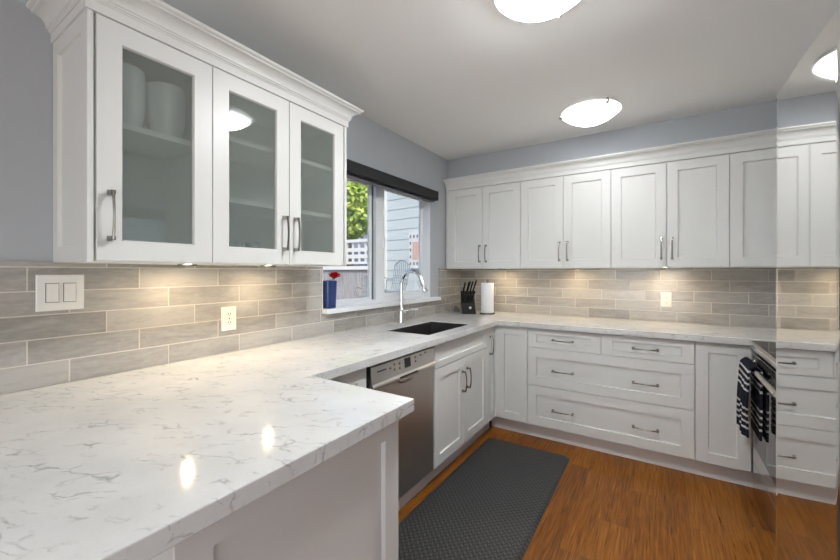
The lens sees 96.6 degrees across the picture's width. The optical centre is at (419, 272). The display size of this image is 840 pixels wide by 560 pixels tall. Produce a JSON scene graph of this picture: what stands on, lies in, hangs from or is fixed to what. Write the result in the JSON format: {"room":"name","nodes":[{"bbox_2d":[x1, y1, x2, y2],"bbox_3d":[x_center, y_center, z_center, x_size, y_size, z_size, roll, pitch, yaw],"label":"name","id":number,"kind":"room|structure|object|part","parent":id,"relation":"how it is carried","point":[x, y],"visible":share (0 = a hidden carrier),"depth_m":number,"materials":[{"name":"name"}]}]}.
{"room":"kitchen","nodes":[
{"label":"kitchen","id":0,"kind":"room"},
{"bbox_2d":[0,0,449,394],"bbox_3d":[-1.541,0.094,1.044,0.120,2.430,7.340,0,0,33],"label":"wall","id":1,"kind":"structure","parent":0,"point":[26,49],"depth_m":1.28,"materials":[{"name":"grey paint"}]},
{"bbox_2d":[53,8,211,264],"bbox_3d":[-1.033,-0.418,1.375,0.373,0.770,0.378,0,0,33],"label":"upper cabinet","id":2,"kind":"object","parent":1,"relation":"attached to","point":[124,193],"visible":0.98,"depth_m":1.29,"materials":[{"name":"white wood"}]},
{"bbox_3d":[-1.147,-0.418,1.233,0.335,0.770,0.015,0,0,33],"label":"panel","id":3,"kind":"part","parent":2,"relation":"part of","materials":[{"name":"white paint"}]},
{"bbox_3d":[-0.964,-0.179,1.173,0.038,0.162,0.017,0,0,33],"label":"handle","id":4,"kind":"part","parent":2,"relation":"part of","materials":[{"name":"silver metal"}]},
{"bbox_2d":[122,62,144,126],"bbox_3d":[-1.047,-0.609,1.321,0.124,0.214,0.124,0,0,33],"label":"canister","id":5,"kind":"object","parent":2,"relation":"on","point":[133,78],"visible":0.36,"depth_m":1.29,"materials":[{"name":"white ceramic"}]},
{"bbox_2d":[122,122,190,159],"bbox_3d":[-1.059,-0.491,1.401,0.276,0.020,0.324,0,0,33],"label":"shelf","id":6,"kind":"object","parent":2,"relation":"attached to","point":[137,142],"depth_m":1.42,"materials":[{"name":"white wood"}]},
{"bbox_2d":[147,81,185,138],"bbox_3d":[-0.973,-0.602,1.436,0.124,0.199,0.124,0,0,33],"label":"canister","id":7,"kind":"object","parent":2,"relation":"on","point":[166,102],"visible":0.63,"depth_m":1.39,"materials":[{"name":"white ceramic"}]},
{"bbox_2d":[178,264,197,265],"bbox_3d":[-0.952,-0.029,1.533,0.070,0.006,0.070,0,0,33],"label":"light","id":8,"kind":"object","parent":2,"relation":"attached to","point":[178,264],"visible":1,"depth_m":1.50,"materials":[{"name":"white plastic"}]},
{"bbox_2d":[0,261,460,394],"bbox_3d":[-0.819,0.179,2.042,0.009,0.432,4.600,0,0,33],"label":"backsplash","id":9,"kind":"structure","parent":1,"relation":"attached to","point":[133,316],"depth_m":1.57,"materials":[{"name":"tile"}]},
{"bbox_2d":[35,275,83,311],"bbox_3d":[-1.269,0.072,1.324,0.013,0.126,0.127,0,0,33],"label":"light switch","id":10,"kind":"object","parent":9,"relation":"attached to","point":[52,292],"visible":1,"depth_m":1.32,"materials":[{"name":"white plastic"}]},
{"bbox_3d":[-1.282,0.072,1.304,0.001,0.068,0.035,0,0,33],"label":"rocker frame","id":11,"kind":"part","parent":10,"relation":"part of","materials":[{"name":"grey plastic"}]},
{"bbox_2d":[221,306,235,330],"bbox_3d":[-0.939,0.228,1.840,0.008,0.116,0.074,0,0,33],"label":"wall outlet","id":12,"kind":"object","parent":9,"relation":"attached to","point":[228,314],"visible":1,"depth_m":1.83,"materials":[{"name":"white plastic"}]},
{"bbox_2d":[226,311,231,316],"bbox_3d":[-0.937,0.207,1.839,0.002,0.030,0.033,0,0,33],"label":"socket","id":13,"kind":"object","parent":12,"relation":"attached to","point":[228,313],"depth_m":1.84,"materials":[{"name":"white plastic"}]},
{"bbox_2d":[226,320,231,325],"bbox_3d":[-0.937,0.249,1.839,0.002,0.030,0.033,0,0,33],"label":"socket","id":14,"kind":"object","parent":12,"relation":"attached to","point":[228,322],"depth_m":1.84,"materials":[{"name":"white plastic"}]},
{"bbox_2d":[177,67,346,266],"bbox_3d":[-0.730,-0.418,1.845,0.373,0.770,0.736,0,0,33],"label":"upper cabinet","id":15,"kind":"object","parent":1,"relation":"attached to","point":[270,152],"visible":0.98,"depth_m":1.84,"materials":[{"name":"white wood"}]},
{"bbox_2d":[26,0,363,127],"bbox_3d":[-0.821,-0.853,1.677,0.401,0.102,1.248,0,0,33],"label":"crown molding","id":16,"kind":"structure","parent":15,"relation":"attached to","point":[157,20],"depth_m":1.39,"materials":[{"name":"white paint"}]},
{"bbox_2d":[229,241,244,246],"bbox_3d":[-0.817,-0.094,1.669,0.064,0.084,0.064,0,0,33],"label":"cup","id":17,"kind":"object","parent":15,"relation":"in","point":[231,243],"visible":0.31,"depth_m":1.64,"materials":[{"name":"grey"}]},
{"bbox_3d":[-0.717,-0.418,1.609,0.020,0.764,0.354,0,0,33],"label":"door","id":18,"kind":"part","parent":15,"relation":"part of","materials":[{"name":"white paint"}]},
{"bbox_2d":[245,242,259,247],"bbox_3d":[-0.775,-0.094,1.734,0.064,0.084,0.064,0,0,33],"label":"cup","id":19,"kind":"object","parent":15,"relation":"in","point":[247,244],"visible":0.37,"depth_m":1.71,"materials":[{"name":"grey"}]},
{"bbox_2d":[229,136,331,179],"bbox_3d":[-0.765,-0.559,1.857,0.276,0.020,0.679,0,0,33],"label":"shelf","id":20,"kind":"object","parent":15,"relation":"attached to","point":[242,153],"depth_m":1.86,"materials":[{"name":"white wood"}]},
{"bbox_2d":[229,197,331,222],"bbox_3d":[-0.765,-0.303,1.857,0.276,0.020,0.679,0,0,33],"label":"shelf","id":21,"kind":"object","parent":15,"relation":"attached to","point":[239,208],"depth_m":1.87,"materials":[{"name":"white"}]},
{"bbox_3d":[-0.612,-0.179,1.719,0.038,0.162,0.017,0,0,33],"label":"handle","id":22,"kind":"part","parent":15,"relation":"part of","materials":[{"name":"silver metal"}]},
{"bbox_3d":[-0.579,-0.179,1.771,0.038,0.162,0.017,0,0,33],"label":"handle","id":23,"kind":"part","parent":15,"relation":"part of","materials":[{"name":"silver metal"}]},
{"bbox_3d":[-0.523,-0.418,1.910,0.020,0.764,0.354,0,0,33],"label":"door","id":24,"kind":"part","parent":15,"relation":"part of","materials":[{"name":"white paint"}]},
{"bbox_3d":[-0.551,-0.418,2.157,0.335,0.770,0.017,0,0,33],"label":"panel","id":25,"kind":"part","parent":15,"relation":"part of","materials":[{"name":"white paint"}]},
{"bbox_2d":[322,178,440,313],"bbox_3d":[-0.259,-0.229,2.981,0.165,0.984,1.445,0,0,33],"label":"window","id":26,"kind":"structure","parent":1,"relation":"in","point":[376,297],"depth_m":2.94,"materials":[{"name":"white plastic"}]},
{"bbox_2d":[323,280,336,308],"bbox_3d":[-0.591,0.143,2.411,0.084,0.179,0.084,0,0,33],"label":"vase","id":27,"kind":"object","parent":26,"relation":"on","point":[329,286],"visible":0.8,"depth_m":2.38,"materials":[{"name":"blue glass"}]},
{"bbox_2d":[328,272,340,279],"bbox_3d":[-0.556,0.102,2.433,0.099,0.211,0.102,0,0,33],"label":"rose","id":28,"kind":"object","parent":27,"relation":"in","point":[334,275],"visible":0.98,"depth_m":2.41,"materials":[{"name":"red plant"}]},
{"bbox_3d":[-0.525,-0.240,2.671,0.020,0.902,0.535,0,0,33],"label":"sash","id":29,"kind":"part","parent":26,"relation":"part of","materials":[{"name":"white plastic"}]},
{"bbox_3d":[-0.341,-0.244,2.961,0.050,0.954,1.313,0,0,33],"label":"frame","id":30,"kind":"part","parent":26,"relation":"part of","materials":[{"name":"white plastic"}]},
{"bbox_3d":[-0.259,0.248,2.981,0.165,0.030,1.445,0,0,33],"label":"sill","id":31,"kind":"part","parent":26,"relation":"part of","materials":[{"name":"white plastic"}]},
{"bbox_2d":[347,159,438,202],"bbox_3d":[-0.235,-0.684,2.860,0.106,0.096,1.320,0,0,33],"label":"roller shade","id":32,"kind":"object","parent":26,"relation":"attached to","point":[356,171],"visible":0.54,"depth_m":2.79,"materials":[{"name":"black fabric"}]},
{"bbox_3d":[-0.239,-0.642,2.861,0.060,0.012,1.285,0,0,33],"label":"rail","id":33,"kind":"part","parent":32,"relation":"part of","materials":[{"name":"black plastic"}]},
{"bbox_3d":[-0.150,-0.240,3.240,0.022,0.902,0.613,0,0,33],"label":"sash","id":34,"kind":"part","parent":26,"relation":"part of","materials":[{"name":"white plastic"}]},
{"bbox_2d":[161,0,839,159],"bbox_3d":[-0.304,-1.181,0.176,3.140,0.120,7.460,0,0,33],"label":"ceiling","id":35,"kind":"structure","parent":0,"point":[455,79],"depth_m":1.94,"materials":[{"name":"white paint"}]},
{"bbox_2d":[494,0,579,21],"bbox_3d":[0.471,-1.065,1.442,0.364,0.112,0.373,0,0,33],"label":"ceiling lamp","id":36,"kind":"object","parent":35,"relation":"attached to","point":[520,10],"visible":1,"depth_m":1.46,"materials":[{"name":"white glass"}]},
{"bbox_2d":[559,96,621,126],"bbox_3d":[1.158,-1.065,2.553,0.388,0.112,0.380,0,0,33],"label":"ceiling lamp","id":37,"kind":"object","parent":35,"relation":"attached to","point":[591,111],"visible":1,"depth_m":2.45,"materials":[{"name":"white glass"}]},
{"bbox_3d":[1.161,-1.106,2.551,0.374,0.029,0.374,0,0,33],"label":"plate","id":38,"kind":"part","parent":37,"relation":"part of","materials":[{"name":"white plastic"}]},
{"bbox_2d":[398,420,775,559],"bbox_3d":[-0.304,1.339,0.176,3.140,0.060,7.460,0,0,33],"label":"floor","id":39,"kind":"structure","parent":0,"point":[603,506],"depth_m":2.03,"materials":[{"name":"brown wood"}]},
{"bbox_2d":[150,420,397,559],"bbox_3d":[-0.700,0.872,1.186,1.100,0.874,0.634,0,0,33],"label":"base cabinet","id":40,"kind":"object","parent":39,"relation":"on","point":[344,507],"visible":0.4,"depth_m":0.92,"materials":[{"name":"white paint"}]},
{"bbox_2d":[330,368,365,387],"bbox_3d":[-0.608,0.873,1.766,0.625,0.873,0.358,0,0,33],"label":"base cabinet","id":41,"kind":"object","parent":39,"relation":"on","point":[357,378],"visible":0.03,"depth_m":1.68,"materials":[{"name":"white paint"}]},
{"bbox_2d":[366,347,435,510],"bbox_3d":[-0.324,0.875,2.176,0.620,0.868,0.598,0,0,33],"label":"dishwasher","id":42,"kind":"object","parent":39,"relation":"on","point":[410,375],"visible":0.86,"depth_m":2.08,"materials":[{"name":"silver metal"}]},
{"bbox_3d":[-0.082,0.508,2.027,0.046,0.112,0.586,0,0,33],"label":"control panel","id":43,"kind":"part","parent":42,"relation":"part of","materials":[{"name":"silver metal"}]},
{"bbox_3d":[-0.089,0.882,2.032,0.030,0.630,0.586,0,0,33],"label":"door","id":44,"kind":"part","parent":42,"relation":"part of","materials":[{"name":"silver metal"}]},
{"bbox_2d":[426,329,486,484],"bbox_3d":[0.062,0.873,2.772,0.663,0.873,0.812,0,0,33],"label":"base cabinet","id":45,"kind":"object","parent":39,"relation":"on","point":[460,369],"visible":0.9,"depth_m":2.56,"materials":[{"name":"white paint"}]},
{"bbox_2d":[0,309,775,559],"bbox_3d":[0.656,0.415,1.675,2.868,0.040,3.620,0,0,33],"label":"countertop","id":46,"kind":"structure","parent":45,"relation":"on","point":[134,464],"depth_m":0.94,"materials":[{"name":"white stone"}]},
{"bbox_2d":[398,269,427,322],"bbox_3d":[-0.046,0.185,2.876,0.268,0.418,0.100,0,0,33],"label":"faucet","id":47,"kind":"object","parent":46,"relation":"on","point":[402,311],"visible":1,"depth_m":2.89,"materials":[{"name":"silver metal"}]},
{"bbox_3d":[-0.069,0.133,2.868,0.206,0.312,0.029,0,0,33],"label":"spout","id":48,"kind":"part","parent":47,"relation":"part of","materials":[{"name":"silver metal"}]},
{"bbox_2d":[390,322,466,334],"bbox_3d":[0.074,0.519,2.696,0.378,0.236,0.640,0,0,33],"label":"sink","id":49,"kind":"object","parent":46,"relation":"in","point":[428,328],"visible":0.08,"depth_m":2.94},
{"bbox_2d":[453,305,459,311],"bbox_3d":[0.370,0.362,3.768,0.072,0.064,0.040,0,0,-1],"label":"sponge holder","id":50,"kind":"object","parent":46,"relation":"on","point":[456,309],"visible":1,"depth_m":3.75,"materials":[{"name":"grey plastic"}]},
{"bbox_2d":[460,291,475,313],"bbox_3d":[0.464,0.289,3.613,0.150,0.211,0.174,0,0,9],"label":"knife block","id":51,"kind":"object","parent":46,"relation":"on","point":[468,307],"visible":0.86,"depth_m":3.54,"materials":[{"name":"black wood"}]},
{"bbox_2d":[480,278,494,314],"bbox_3d":[0.634,0.227,3.523,0.144,0.335,0.144,0,0,33],"label":"paper towel holder","id":52,"kind":"object","parent":46,"relation":"on","point":[487,279],"visible":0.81,"depth_m":3.47,"materials":[{"name":"grey metal"}]},
{"bbox_2d":[481,283,493,312],"bbox_3d":[0.634,0.240,3.523,0.119,0.278,0.119,0,0,33],"label":"paper towel roll","id":53,"kind":"object","parent":52,"relation":"on","point":[487,289],"visible":0.99,"depth_m":3.47,"materials":[{"name":"white paper"}]},
{"bbox_3d":[0.191,0.896,2.449,0.020,0.600,0.402,0,0,33],"label":"door","id":54,"kind":"part","parent":45,"relation":"part of","materials":[{"name":"white paint"}]},
{"bbox_3d":[0.301,0.518,2.619,0.020,0.146,0.808,0,0,33],"label":"false drawer","id":55,"kind":"part","parent":45,"relation":"part of","materials":[{"name":"white paint"}]},
{"bbox_3d":[0.308,0.754,2.577,0.038,0.150,0.017,0,0,33],"label":"handle","id":56,"kind":"part","parent":45,"relation":"part of","materials":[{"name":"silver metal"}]},
{"bbox_3d":[0.347,0.744,2.637,0.038,0.150,0.017,0,0,33],"label":"handle","id":57,"kind":"part","parent":45,"relation":"part of","materials":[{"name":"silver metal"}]},
{"bbox_3d":[0.411,0.896,2.789,0.020,0.600,0.402,0,0,33],"label":"door","id":58,"kind":"part","parent":45,"relation":"part of","materials":[{"name":"white paint"}]},
{"bbox_2d":[398,438,568,559],"bbox_3d":[0.360,1.302,2.113,0.613,0.012,1.635,0,0,33],"label":"floor mat","id":59,"kind":"object","parent":39,"relation":"on","point":[491,506],"visible":1,"depth_m":2.07,"materials":[{"name":"grey plastic"}]},
{"bbox_2d":[480,326,494,435],"bbox_3d":[0.336,0.873,3.196,0.663,0.873,0.196,0,0,33],"label":"base cabinet","id":60,"kind":"object","parent":39,"relation":"on","point":[490,347],"visible":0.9,"depth_m":3.04,"materials":[{"name":"white paint"}]},
{"bbox_3d":[0.563,0.821,3.026,0.020,0.751,0.152,0,0,33],"label":"door","id":61,"kind":"part","parent":60,"relation":"part of","materials":[{"name":"white paint"}]},
{"bbox_3d":[0.576,0.587,2.993,0.038,0.152,0.017,0,0,33],"label":"handle","id":62,"kind":"part","parent":60,"relation":"part of","materials":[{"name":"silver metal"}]},
{"bbox_2d":[492,325,528,434],"bbox_3d":[0.881,0.873,3.311,0.321,0.873,0.624,0,0,33],"label":"base cabinet","id":63,"kind":"object","parent":39,"relation":"on","point":[511,346],"visible":0.72,"depth_m":3.05,"materials":[{"name":"white paint"}]},
{"bbox_2d":[527,328,694,473],"bbox_3d":[1.457,0.873,2.918,1.072,0.873,0.660,0,0,33],"label":"base cabinet","id":64,"kind":"object","parent":39,"relation":"on","point":[632,397],"visible":1,"depth_m":2.64,"materials":[{"name":"white paint"}]},
{"bbox_3d":[1.064,1.053,2.800,0.158,0.017,0.036,0,0,33],"label":"handle","id":65,"kind":"part","parent":64,"relation":"part of","materials":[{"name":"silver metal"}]},
{"bbox_3d":[1.064,0.752,2.800,0.158,0.017,0.036,0,0,33],"label":"handle","id":66,"kind":"part","parent":64,"relation":"part of","materials":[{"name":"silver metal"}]},
{"bbox_3d":[1.064,0.518,2.800,0.158,0.017,0.036,0,0,33],"label":"handle","id":67,"kind":"part","parent":64,"relation":"part of","materials":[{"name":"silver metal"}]},
{"bbox_3d":[1.077,0.515,2.825,0.527,0.144,0.020,0,0,33],"label":"drawer","id":68,"kind":"part","parent":64,"relation":"part of","materials":[{"name":"white paint"}]},
{"bbox_3d":[1.304,1.041,2.679,1.067,0.310,0.020,0,0,33],"label":"drawer","id":69,"kind":"part","parent":64,"relation":"part of","materials":[{"name":"white paint"}]},
{"bbox_3d":[1.304,0.737,2.679,1.067,0.292,0.020,0,0,33],"label":"drawer","id":70,"kind":"part","parent":64,"relation":"part of","materials":[{"name":"white paint"}]},
{"bbox_3d":[1.511,1.053,2.512,0.158,0.017,0.036,0,0,33],"label":"handle","id":71,"kind":"part","parent":64,"relation":"part of","materials":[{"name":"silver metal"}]},
{"bbox_3d":[1.511,0.752,2.512,0.158,0.017,0.036,0,0,33],"label":"handle","id":72,"kind":"part","parent":64,"relation":"part of","materials":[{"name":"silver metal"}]},
{"bbox_3d":[1.511,0.519,2.512,0.158,0.017,0.036,0,0,33],"label":"handle","id":73,"kind":"part","parent":64,"relation":"part of","materials":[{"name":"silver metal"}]},
{"bbox_3d":[1.527,0.515,2.535,0.536,0.144,0.020,0,0,33],"label":"drawer","id":74,"kind":"part","parent":64,"relation":"part of","materials":[{"name":"white paint"}]},
{"bbox_2d":[694,341,754,486],"bbox_3d":[2.044,0.873,2.561,0.300,0.873,0.624,0,0,33],"label":"base cabinet","id":75,"kind":"object","parent":39,"relation":"on","point":[722,452],"visible":0.67,"depth_m":2.32,"materials":[{"name":"white paint"}]},
{"bbox_2d":[749,340,775,545],"bbox_3d":[2.000,0.855,1.739,0.672,0.909,0.801,0,0,33],"label":"range","id":76,"kind":"object","parent":39,"relation":"on","point":[764,356],"visible":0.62,"depth_m":1.92,"materials":[{"name":"silver metal"}]},
{"bbox_2d":[736,357,762,440],"bbox_3d":[1.825,0.692,2.081,0.078,0.394,0.260,0,0,33],"label":"kitchen towel","id":77,"kind":"object","parent":76,"relation":"hanging from","point":[746,365],"visible":0.94,"depth_m":2.04,"materials":[{"name":"black fabric"}]},
{"bbox_3d":[1.757,0.424,1.878,0.051,0.046,0.770,0,0,33],"label":"trim","id":78,"kind":"part","parent":76,"relation":"part of","materials":[{"name":"silver metal"}]},
{"bbox_3d":[1.773,0.490,1.886,0.034,0.038,0.794,0,0,33],"label":"vent panel","id":79,"kind":"part","parent":76,"relation":"part of","materials":[{"name":"metal"}]},
{"bbox_3d":[1.730,0.524,1.914,0.028,0.029,0.742,0,0,33],"label":"handle","id":80,"kind":"part","parent":76,"relation":"part of","materials":[{"name":"silver metal"}]},
{"bbox_3d":[1.775,0.811,1.887,0.029,0.600,0.798,0,0,33],"label":"oven door","id":81,"kind":"part","parent":76,"relation":"part of","materials":[{"name":"silver metal"}]},
{"bbox_2d":[752,340,775,357],"bbox_3d":[2.009,0.404,1.716,0.621,0.008,0.764,0,0,33],"label":"cooktop","id":82,"kind":"object","parent":76,"relation":"in","point":[767,349],"depth_m":1.99,"materials":[{"name":"silver glass"}]},
{"bbox_3d":[1.776,1.213,1.886,0.027,0.184,0.798,0,0,33],"label":"storage drawer","id":83,"kind":"part","parent":76,"relation":"part of","materials":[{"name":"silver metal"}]},
{"bbox_2d":[776,5,839,559],"bbox_3d":[1.069,0.404,0.427,0.813,1.770,0.900,0,0,33],"label":"refrigerator","id":84,"kind":"object","parent":39,"relation":"on","point":[808,102],"visible":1,"depth_m":0.79,"materials":[{"name":"silver metal"}]},
{"bbox_2d":[448,100,775,178],"bbox_3d":[1.564,-0.979,3.093,2.880,0.285,0.272,0,0,33],"label":"wall","id":85,"kind":"structure","parent":0,"point":[761,116],"depth_m":2.90,"materials":[{"name":"grey paint"}]},
{"bbox_2d":[478,310,763,327],"bbox_3d":[1.673,0.094,3.262,2.880,2.430,0.130,0,0,33],"label":"wall","id":86,"kind":"structure","parent":0,"point":[478,310],"depth_m":3.13,"materials":[{"name":"grey paint"}]},
{"bbox_2d":[446,182,521,268],"bbox_3d":[0.649,-0.417,3.620,0.746,0.769,0.356,0,0,33],"label":"upper cabinet","id":87,"kind":"object","parent":86,"relation":"attached to","point":[483,224],"visible":0.94,"depth_m":3.48,"materials":[{"name":"white paint"}]},
{"bbox_3d":[0.440,-0.417,3.599,0.355,0.762,0.020,0,0,33],"label":"door","id":88,"kind":"part","parent":87,"relation":"part of","materials":[{"name":"white paint"}]},
{"bbox_3d":[0.741,-0.417,3.404,0.356,0.762,0.020,0,0,33],"label":"door","id":89,"kind":"part","parent":87,"relation":"part of","materials":[{"name":"white paint"}]},
{"bbox_2d":[442,128,775,190],"bbox_3d":[1.447,-0.853,2.910,2.878,0.102,0.086,0,0,33],"label":"crown molding","id":90,"kind":"structure","parent":87,"relation":"attached to","point":[763,139],"depth_m":2.83,"materials":[{"name":"white paint"}]},
{"bbox_2d":[521,170,610,268],"bbox_3d":[1.263,-0.417,3.224,0.713,0.769,0.356,0,0,33],"label":"upper cabinet","id":91,"kind":"object","parent":86,"relation":"attached to","point":[566,220],"visible":0.98,"depth_m":3.09,"materials":[{"name":"white paint"}]},
{"bbox_3d":[1.043,-0.417,3.210,0.354,0.762,0.020,0,0,33],"label":"door","id":92,"kind":"part","parent":91,"relation":"part of","materials":[{"name":"white paint"}]},
{"bbox_3d":[1.342,-0.417,3.017,0.352,0.762,0.020,0,0,33],"label":"door","id":93,"kind":"part","parent":91,"relation":"part of","materials":[{"name":"white paint"}]},
{"bbox_2d":[461,268,775,327],"bbox_3d":[1.639,0.179,3.200,2.868,0.432,0.009,0,0,33],"label":"backsplash","id":94,"kind":"structure","parent":86,"relation":"attached to","point":[716,296],"depth_m":3.08,"materials":[{"name":"tile"}]},
{"bbox_2d":[661,293,671,306],"bbox_3d":[1.960,0.221,2.982,0.074,0.116,0.008,0,0,33],"label":"wall outlet","id":95,"kind":"object","parent":94,"relation":"attached to","point":[666,298],"visible":1,"depth_m":2.98,"materials":[{"name":"white plastic"}]},
{"bbox_2d":[611,154,728,267],"bbox_3d":[1.864,-0.417,2.837,0.715,0.769,0.356,0,0,33],"label":"upper cabinet","id":96,"kind":"object","parent":86,"relation":"attached to","point":[675,214],"visible":0.99,"depth_m":2.70,"materials":[{"name":"white paint"}]},
{"bbox_3d":[1.643,-0.417,2.823,0.358,0.762,0.020,0,0,33],"label":"door","id":97,"kind":"part","parent":96,"relation":"part of","materials":[{"name":"white paint"}]},
{"bbox_3d":[1.753,-0.173,2.719,0.017,0.165,0.036,0,0,33],"label":"handle","id":98,"kind":"part","parent":96,"relation":"part of","materials":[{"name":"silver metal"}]},
{"bbox_3d":[1.807,-0.173,2.684,0.017,0.165,0.036,0,0,33],"label":"handle","id":99,"kind":"part","parent":96,"relation":"part of","materials":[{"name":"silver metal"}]},
{"bbox_3d":[1.944,-0.417,2.629,0.353,0.762,0.020,0,0,33],"label":"door","id":100,"kind":"part","parent":96,"relation":"part of","materials":[{"name":"white paint"}]},
{"bbox_2d":[727,148,775,267],"bbox_3d":[2.455,-0.417,2.456,0.689,0.769,0.356,0,0,33],"label":"upper cabinet","id":101,"kind":"object","parent":86,"relation":"attached to","point":[752,174],"visible":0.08,"depth_m":2.47,"materials":[{"name":"white paint"}]},
{"label":"outside","id":102,"kind":"structure","parent":0,"visible":0},
{"bbox_3d":[-3.345,1.379,11.166,13.840,0.100,16.000,0,0,33],"label":"ground","id":103,"kind":"structure","parent":102,"visible":0},
{"bbox_2d":[323,239,366,299],"bbox_3d":[-2.123,0.309,8.004,3.120,2.040,0.110,0,0,33],"label":"fence","id":104,"kind":"object","parent":103,"relation":"on","point":[351,277],"visible":0.11,"depth_m":7.50,"materials":[{"name":"grey wood"}]},
{"bbox_3d":[-2.159,-0.351,8.022,3.040,0.600,0.080,0,0,33],"label":"rail","id":105,"kind":"part","parent":104,"relation":"part of","materials":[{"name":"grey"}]},
{"bbox_2d":[347,180,366,265],"bbox_3d":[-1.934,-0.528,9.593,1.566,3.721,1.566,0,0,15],"label":"tree","id":106,"kind":"object","parent":103,"relation":"on","point":[360,199],"visible":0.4,"depth_m":9.27,"materials":[{"name":"green plant"}]},
{"bbox_2d":[348,181,366,265],"bbox_3d":[-2.239,-1.431,15.688,4.600,5.520,2.600,0,0,33],"label":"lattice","id":107,"kind":"structure","parent":103,"relation":"on","point":[365,235],"depth_m":14.57,"materials":[{"name":"white wood"}]},
{"bbox_2d":[384,191,418,292],"bbox_3d":[0.617,-0.428,6.408,3.360,3.515,0.250,0,0,40],"label":"neighbor house","id":108,"kind":"structure","parent":103,"relation":"on","point":[401,213],"depth_m":7.12,"materials":[{"name":"grey"}]},
{"bbox_3d":[-0.700,-0.371,7.375,0.100,3.400,0.050,0,0,40],"label":"corner trim","id":109,"kind":"part","parent":108,"relation":"part of","materials":[{"name":"grey wood"}]},
{"bbox_3d":[-0.082,-0.391,6.839,0.145,0.320,0.003,0,0,40],"label":"pane","id":110,"kind":"part","parent":108,"relation":"part of","materials":[{"name":"pink glass"}]},
{"bbox_3d":[-1.650,1.034,6.772,5.350,0.589,1.350,0,0,33],"label":"terrace","id":111,"kind":"object","parent":103,"relation":"on","visible":0},
{"bbox_2d":[355,276,366,297],"bbox_3d":[-0.852,0.390,6.192,0.382,0.701,0.384,0,0,8],"label":"garden chair","id":112,"kind":"object","parent":111,"relation":"on","point":[364,291],"visible":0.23,"depth_m":6.35,"materials":[{"name":"grey metal"}]},
{"bbox_3d":[-0.830,0.227,6.347,0.336,0.376,0.071,0,0,8],"label":"backrest","id":113,"kind":"part","parent":112,"relation":"part of","materials":[{"name":"grey metal"}]},
{"bbox_2d":[384,260,409,292],"bbox_3d":[-0.499,0.267,6.093,0.519,0.948,0.516,0,0,-37],"label":"garden chair","id":114,"kind":"object","parent":111,"relation":"on","point":[395,275],"visible":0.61,"depth_m":6.21,"materials":[{"name":"silver metal"}]},
{"bbox_3d":[-0.523,0.299,6.075,0.459,0.022,0.459,0,0,-37],"label":"seat","id":115,"kind":"part","parent":114,"relation":"part of","materials":[{"name":"silver metal"}]},
{"bbox_3d":[-0.365,0.180,5.913,0.409,0.221,0.067,0,0,-37],"label":"armrest","id":116,"kind":"part","parent":114,"relation":"part of","materials":[{"name":"silver metal"}]},
{"bbox_3d":[-0.331,0.047,6.221,0.096,0.508,0.454,0,0,-37],"label":"backrest","id":117,"kind":"part","parent":114,"relation":"part of","materials":[{"name":"silver metal"}]}
]}

